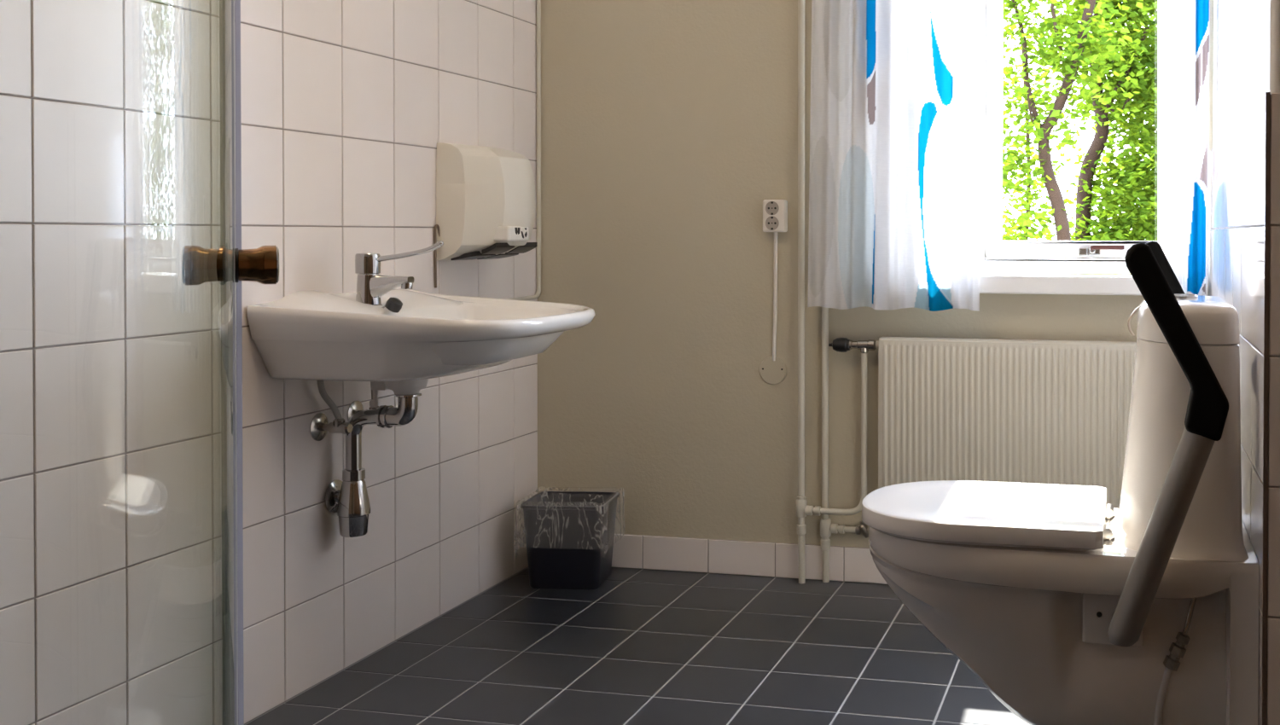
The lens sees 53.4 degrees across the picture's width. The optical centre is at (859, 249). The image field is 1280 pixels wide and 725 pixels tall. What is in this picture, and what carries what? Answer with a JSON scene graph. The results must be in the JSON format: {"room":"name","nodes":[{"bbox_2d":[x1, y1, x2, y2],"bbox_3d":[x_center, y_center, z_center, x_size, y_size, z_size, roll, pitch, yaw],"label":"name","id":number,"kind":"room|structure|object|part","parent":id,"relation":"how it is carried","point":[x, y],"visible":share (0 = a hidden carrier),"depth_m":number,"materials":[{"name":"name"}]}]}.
{"room":"bathroom","nodes":[
{"label":"bathroom","id":0,"kind":"room"},
{"bbox_2d":[0,0,537,724],"bbox_3d":[-1.442,-0.298,1.686,0.120,2.500,4.488,0,1,12],"label":"wall","id":1,"kind":"structure","parent":0,"point":[111,448],"depth_m":2.38,"materials":[{"name":"white tile"}]},
{"bbox_2d":[309,380,352,441],"bbox_3d":[-1.133,0.332,2.662,0.076,0.164,0.086,0,1,12],"label":"angle valve","id":2,"kind":"object","parent":1,"relation":"attached to","point":[319,427],"visible":0.92,"depth_m":2.66,"materials":[{"name":"silver metal"}]},
{"bbox_2d":[347,381,379,421],"bbox_3d":[-1.103,0.325,2.801,0.076,0.155,0.060,0,1,12],"label":"angle valve","id":3,"kind":"object","parent":1,"relation":"attached to","point":[355,407],"visible":0.18,"depth_m":2.79,"materials":[{"name":"silver metal"}]},
{"bbox_2d":[246,289,595,381],"bbox_3d":[-0.886,0.176,2.678,0.552,0.177,0.574,0,1,12],"label":"washbasin","id":4,"kind":"object","parent":1,"relation":"attached to","point":[312,334],"visible":0.99,"depth_m":2.47,"materials":[{"name":"white ceramic"}]},
{"bbox_2d":[324,378,429,537],"bbox_3d":[-1.046,0.445,2.702,0.230,0.358,0.094,0,1,12],"label":"trap","id":5,"kind":"object","parent":4,"relation":"attached to","point":[349,498],"visible":0.94,"depth_m":2.69,"materials":[{"name":"silver metal"}]},
{"bbox_2d":[337,467,371,537],"bbox_3d":[-1.105,0.552,2.715,0.069,0.144,0.069,0,1,12],"label":"bottle","id":6,"kind":"object","parent":5,"relation":"on","point":[353,504],"depth_m":2.69,"materials":[{"name":"silver metal"}]},
{"bbox_2d":[384,378,429,395],"bbox_3d":[-0.978,0.291,2.684,0.091,0.046,0.091,0,1,12],"label":"drain","id":7,"kind":"object","parent":5,"relation":"on","point":[404,387],"depth_m":2.65,"materials":[{"name":"ceramic"}]},
{"bbox_2d":[381,296,402,313],"bbox_3d":[-1.009,0.118,2.645,0.083,0.032,0.033,0,1,25],"label":"plug","id":8,"kind":"object","parent":4,"relation":"on","point":[393,305],"visible":0.95,"depth_m":2.62,"materials":[{"name":"black plastic"}]},
{"bbox_2d":[354,240,443,305],"bbox_3d":[-0.996,0.053,2.677,0.193,0.144,0.057,0,1,10],"label":"mixer tap","id":9,"kind":"object","parent":4,"relation":"on","point":[371,286],"visible":0.94,"depth_m":2.67,"materials":[{"name":"silver metal"}]},
{"bbox_2d":[355,273,413,305],"bbox_3d":[-1.027,0.089,2.682,0.130,0.070,0.057,0,1,12],"label":"spout","id":10,"kind":"object","parent":9,"relation":"on","point":[370,288],"depth_m":2.67,"materials":[{"name":"silver metal"}]},
{"bbox_3d":[-0.976,0.005,2.684,0.157,0.050,0.014,0,1,2],"label":"long lever","id":11,"kind":"part","parent":9,"relation":"part of","materials":[{"name":"silver metal"}]},
{"bbox_2d":[436,142,537,261],"bbox_3d":[-0.948,-0.122,3.251,0.183,0.298,0.282,0,1,12],"label":"paper towel dispenser","id":12,"kind":"object","parent":1,"relation":"attached to","point":[485,196],"visible":0.99,"depth_m":3.14,"materials":[{"name":"white plastic"}]},
{"bbox_2d":[433,224,440,287],"bbox_3d":[-1.062,0.016,3.130,0.009,0.160,0.023,1,1,36],"label":"power cord","id":13,"kind":"object","parent":12,"relation":"attached to","point":[436,226],"visible":0.9,"depth_m":3.12,"materials":[{"name":"brown plastic"}]},
{"bbox_2d":[450,250,495,260],"bbox_3d":[-0.992,0.016,3.193,0.066,0.024,0.106,0,1,12],"label":"grille","id":14,"kind":"object","parent":12,"relation":"attached to","point":[460,255],"depth_m":3.14,"materials":[{"name":"black plastic"}]},
{"bbox_2d":[481,242,514,254],"bbox_3d":[-0.925,-0.003,3.183,0.040,0.030,0.098,0,1,12],"label":"grille","id":15,"kind":"object","parent":12,"relation":"attached to","point":[486,247],"depth_m":3.16,"materials":[{"name":"black plastic"}]},
{"bbox_2d":[477,253,518,259],"bbox_3d":[-0.964,0.014,3.322,0.066,0.024,0.111,0,1,12],"label":"grille","id":16,"kind":"object","parent":12,"relation":"attached to","point":[503,255],"depth_m":3.30,"materials":[{"name":"black plastic"}]},
{"bbox_3d":[-0.902,-0.041,3.203,0.056,0.039,0.110,0,1,12],"label":"sensor panel","id":17,"kind":"part","parent":12,"relation":"part of","materials":[{"name":"white plastic"}]},
{"bbox_2d":[505,242,537,253],"bbox_3d":[-0.899,-0.004,3.303,0.040,0.030,0.102,0,1,12],"label":"grille","id":18,"kind":"object","parent":12,"relation":"attached to","point":[522,247],"depth_m":3.29,"materials":[{"name":"black plastic"}]},
{"bbox_2d":[505,0,541,300],"bbox_3d":[-0.979,-0.709,3.499,0.013,1.721,0.336,0,1,12],"label":"cable conduit","id":19,"kind":"object","parent":1,"relation":"attached to","point":[538,2],"visible":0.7,"depth_m":3.66,"materials":[{"name":"white plastic"}]},
{"bbox_2d":[244,567,1029,724],"bbox_3d":[-0.073,1.009,1.304,2.970,0.100,4.488,0,1,12],"label":"floor","id":20,"kind":"structure","parent":0,"point":[643,647],"depth_m":2.81,"materials":[{"name":"grey tile"}]},
{"bbox_2d":[180,0,279,724],"bbox_3d":[-0.702,-0.027,0.453,0.151,1.990,1.683,0,1,7],"label":"shower door","id":21,"kind":"structure","parent":20,"relation":"on","point":[229,264],"depth_m":1.24,"materials":[{"name":"clear glass"}]},
{"bbox_3d":[-0.654,0.016,1.244,0.038,0.040,0.040,0,1,-26],"label":"knob","id":22,"kind":"part","parent":21,"relation":"part of","materials":[{"name":"brown metal"}]},
{"bbox_3d":[-0.701,-0.036,0.437,0.105,1.890,1.651,0,1,8],"label":"glass panel","id":23,"kind":"part","parent":21,"relation":"part of","materials":[{"name":"clear glass"}]},
{"bbox_2d":[234,248,238,282],"bbox_3d":[-0.630,0.016,1.256,0.003,0.035,0.035,0,1,-26],"label":"washer","id":24,"kind":"object","parent":21,"relation":"in","point":[235,249],"depth_m":1.24,"materials":[{"name":"silver plastic"}]},
{"bbox_3d":[-0.614,0.016,1.264,0.038,0.040,0.040,0,1,-26],"label":"knob","id":25,"kind":"part","parent":21,"relation":"part of","materials":[{"name":"brown metal"}]},
{"bbox_2d":[520,491,619,589],"bbox_3d":[-0.807,0.815,3.480,0.234,0.232,0.198,0,1,3],"label":"waste bin","id":26,"kind":"object","parent":20,"relation":"on","point":[570,535],"visible":1,"depth_m":3.40,"materials":[{"name":"black plastic"}]},
{"bbox_2d":[536,0,1213,547],"bbox_3d":[0.054,-0.319,3.607,2.232,2.500,0.300,0,1,12],"label":"wall","id":27,"kind":"structure","parent":0,"point":[667,126],"depth_m":3.57,"materials":[{"name":"beige paint"}]},
{"bbox_2d":[611,534,887,584],"bbox_3d":[-0.020,0.884,3.479,1.912,0.097,0.009,0,1,12],"label":"baseboard","id":28,"kind":"structure","parent":27,"relation":"attached to","point":[732,557],"depth_m":3.54,"materials":[{"name":"white tile"}]},
{"bbox_2d":[759,356,786,384],"bbox_3d":[-0.245,0.343,3.523,0.080,0.080,0.011,0,1,12],"label":"cover plate","id":29,"kind":"object","parent":27,"relation":"attached to","point":[772,372],"visible":1,"depth_m":3.52,"materials":[{"name":"beige plastic"}]},
{"bbox_2d":[772,232,777,360],"bbox_3d":[-0.239,0.131,3.517,0.015,0.370,0.012,0,1,12],"label":"cable","id":30,"kind":"object","parent":27,"relation":"attached to","point":[775,279],"visible":0.98,"depth_m":3.51,"materials":[{"name":"white plastic"}]},
{"bbox_2d":[762,199,787,232],"bbox_3d":[-0.237,-0.094,3.497,0.064,0.091,0.044,0,1,12],"label":"wall socket","id":31,"kind":"object","parent":27,"relation":"attached to","point":[775,212],"visible":1,"depth_m":3.48,"materials":[{"name":"white plastic"}]},
{"bbox_2d":[765,216,779,230],"bbox_3d":[-0.244,-0.073,3.478,0.039,0.039,0.003,0,1,12],"label":"outlet","id":32,"kind":"object","parent":31,"relation":"attached to","point":[771,223],"depth_m":3.48,"materials":[{"name":"white plastic"}]},
{"bbox_2d":[765,201,779,215],"bbox_3d":[-0.244,-0.115,3.477,0.039,0.039,0.003,0,1,12],"label":"outlet","id":33,"kind":"object","parent":31,"relation":"attached to","point":[771,207],"depth_m":3.48,"materials":[{"name":"white plastic"}]},
{"bbox_2d":[796,0,866,583],"bbox_3d":[-0.076,-0.318,3.437,0.203,2.500,0.031,0,1,12],"label":"pipe","id":34,"kind":"object","parent":27,"relation":"attached to","point":[802,509],"visible":0.98,"depth_m":3.45,"materials":[{"name":"white metal"}]},
{"bbox_2d":[820,307,855,582],"bbox_3d":[-0.055,-0.318,3.458,0.109,2.500,0.031,0,1,12],"label":"pipe","id":35,"kind":"object","parent":27,"relation":"attached to","point":[827,528],"visible":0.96,"depth_m":3.47,"materials":[{"name":"white metal"}]},
{"bbox_2d":[875,337,1136,508],"bbox_3d":[0.456,0.461,3.329,0.841,0.437,0.093,0,1,12],"label":"radiator","id":36,"kind":"object","parent":27,"relation":"attached to","point":[1034,411],"visible":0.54,"depth_m":3.30,"materials":[{"name":"white metal"}]},
{"bbox_2d":[828,337,876,353],"bbox_3d":[-0.019,0.265,3.432,0.133,0.041,0.041,0,1,12],"label":"valve","id":37,"kind":"object","parent":36,"relation":"attached to","point":[840,345],"visible":1,"depth_m":3.42,"materials":[{"name":"black plastic"}]},
{"bbox_2d":[855,521,868,538],"bbox_3d":[0.035,0.737,3.450,0.090,0.133,0.030,0,1,12],"label":"valve","id":38,"kind":"object","parent":36,"relation":"attached to","point":[863,529],"visible":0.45,"depth_m":3.45,"materials":[{"name":"silver metal"}]},
{"bbox_2d":[979,0,1157,295],"bbox_3d":[0.453,-0.634,3.390,0.951,1.504,0.194,0,1,12],"label":"window","id":39,"kind":"structure","parent":27,"relation":"in","point":[997,255],"depth_m":3.43,"materials":[{"name":"white paint"}]},
{"bbox_3d":[0.514,-0.660,3.439,0.816,1.452,0.070,0,1,12],"label":"frame","id":40,"kind":"part","parent":39,"relation":"part of","materials":[{"name":"white paint"}]},
{"bbox_3d":[0.672,-0.003,3.367,0.091,0.019,0.022,0,1,12],"label":"latch lever","id":41,"kind":"part","parent":39,"relation":"part of","materials":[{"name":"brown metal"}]},
{"bbox_3d":[0.362,-1.135,3.318,1.110,0.022,0.117,0,1,12],"label":"rail","id":42,"kind":"object","parent":27,"relation":"attached to","visible":0},
{"bbox_2d":[807,0,981,311],"bbox_3d":[0.089,-0.481,3.328,0.477,1.290,0.054,0,1,12],"label":"window curtain","id":43,"kind":"object","parent":42,"relation":"hanging from","point":[894,179],"visible":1,"depth_m":3.33,"materials":[{"name":"white fabric"}]},
{"bbox_2d":[1157,0,1210,296],"bbox_3d":[0.827,-0.482,3.177,0.132,1.281,0.024,0,1,12],"label":"window curtain","id":44,"kind":"object","parent":42,"relation":"hanging from","point":[1183,26],"visible":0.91,"depth_m":3.18,"materials":[{"name":"white fabric"}]},
{"bbox_2d":[1208,0,1269,724],"bbox_3d":[0.837,-0.305,2.567,0.141,2.500,1.403,0,1,12],"label":"wall","id":45,"kind":"structure","parent":0,"point":[1241,27],"depth_m":2.26,"materials":[{"name":"white tile"}]},
{"bbox_2d":[1266,93,1279,724],"bbox_3d":[1.042,-0.296,1.853,0.834,2.500,0.102,0,1,12],"label":"wall","id":46,"kind":"structure","parent":0,"point":[1273,536],"depth_m":1.90,"materials":[{"name":"white tile"}]},
{"bbox_2d":[861,293,1259,724],"bbox_3d":[0.339,0.467,2.201,0.671,0.777,0.368,0,1,12],"label":"toilet","id":47,"kind":"object","parent":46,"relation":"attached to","point":[1023,584],"visible":0.9,"depth_m":2.04,"materials":[{"name":"white ceramic"}]},
{"bbox_3d":[0.221,0.466,2.226,0.430,0.034,0.368,0,1,12],"label":"lid","id":48,"kind":"part","parent":47,"relation":"part of","materials":[{"name":"white plastic"}]},
{"bbox_3d":[0.344,0.672,2.202,0.659,0.365,0.364,0,1,12],"label":"bowl","id":49,"kind":"part","parent":47,"relation":"part of","materials":[{"name":"white ceramic"}]},
{"bbox_3d":[0.419,0.602,2.049,0.098,0.093,0.035,0,1,12],"label":"arm plate","id":50,"kind":"part","parent":47,"relation":"part of","materials":[{"name":"white metal"}]},
{"bbox_2d":[1127,240,1184,336],"bbox_3d":[0.598,0.303,2.354,0.182,0.637,0.115,0,1,12],"label":"support arm","id":51,"kind":"object","parent":47,"relation":"attached to","point":[1155,247],"visible":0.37,"depth_m":2.36,"materials":[{"name":"grey"}]},
{"bbox_2d":[1107,242,1228,646],"bbox_3d":[0.487,0.307,1.964,0.182,0.637,0.098,0,1,12],"label":"support arm","id":52,"kind":"object","parent":47,"relation":"attached to","point":[1207,408],"visible":1,"depth_m":1.92,"materials":[{"name":"grey"}]},
{"bbox_2d":[1153,598,1196,724],"bbox_3d":[0.564,0.750,2.042,0.167,0.406,0.036,0,1,-15],"label":"hose","id":53,"kind":"object","parent":47,"relation":"hanging from","point":[1178,650],"visible":0.82,"depth_m":2.02,"materials":[{"name":"silver metal"}]},
{"bbox_3d":[0.562,0.118,2.148,0.162,0.066,0.330,0,1,12],"label":"cistern lid","id":54,"kind":"part","parent":47,"relation":"part of","materials":[{"name":"white ceramic"}]},
{"bbox_2d":[1261,92,1270,724],"bbox_3d":[0.622,0.356,1.902,0.007,1.193,0.006,0,1,12],"label":"trim","id":55,"kind":"structure","parent":46,"relation":"attached to","point":[1267,94],"depth_m":1.90,"materials":[{"name":"brown"}]},
{"bbox_2d":[1268,0,1279,93],"bbox_3d":[0.647,-0.891,1.903,0.028,1.313,0.028,0,1,12],"label":"trim","id":56,"kind":"structure","parent":46,"relation":"attached to","point":[1274,75],"depth_m":1.90,"materials":[{"name":"white paint"}]},
{"label":"outside","id":57,"kind":"structure","parent":0,"visible":0},
{"bbox_2d":[979,273,1050,273],"bbox_3d":[5.334,1.189,32.751,60.000,0.020,58.262,0,1,12],"label":"ground","id":58,"kind":"structure","parent":57,"point":[980,273],"depth_m":49.98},
{"bbox_2d":[1002,47,1082,273],"bbox_3d":[1.460,-0.267,11.847,1.319,3.405,1.125,0,1,12],"label":"tree","id":59,"kind":"object","parent":58,"relation":"on","point":[1055,162],"visible":0.17,"depth_m":11.69,"materials":[{"name":"green plant"}]},
{"bbox_2d":[995,0,1157,274],"bbox_3d":[1.531,-1.117,8.709,2.160,5.176,1.099,0,1,12],"label":"tree","id":60,"kind":"object","parent":58,"relation":"on","point":[1073,49],"visible":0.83,"depth_m":8.62,"materials":[{"name":"green plant"}]},
{"bbox_2d":[1012,0,1157,274],"bbox_3d":[2.186,-1.106,9.953,2.052,5.128,1.403,0,1,12],"label":"tree","id":61,"kind":"object","parent":58,"relation":"on","point":[1141,220],"visible":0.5,"depth_m":9.77,"materials":[{"name":"green plant"}]},
{"bbox_2d":[1067,0,1157,240],"bbox_3d":[2.806,-0.884,11.112,2.062,4.659,1.382,0,1,12],"label":"tree","id":62,"kind":"object","parent":58,"relation":"on","point":[1117,131],"visible":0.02,"depth_m":11.08,"materials":[{"name":"green plant"}]}
]}

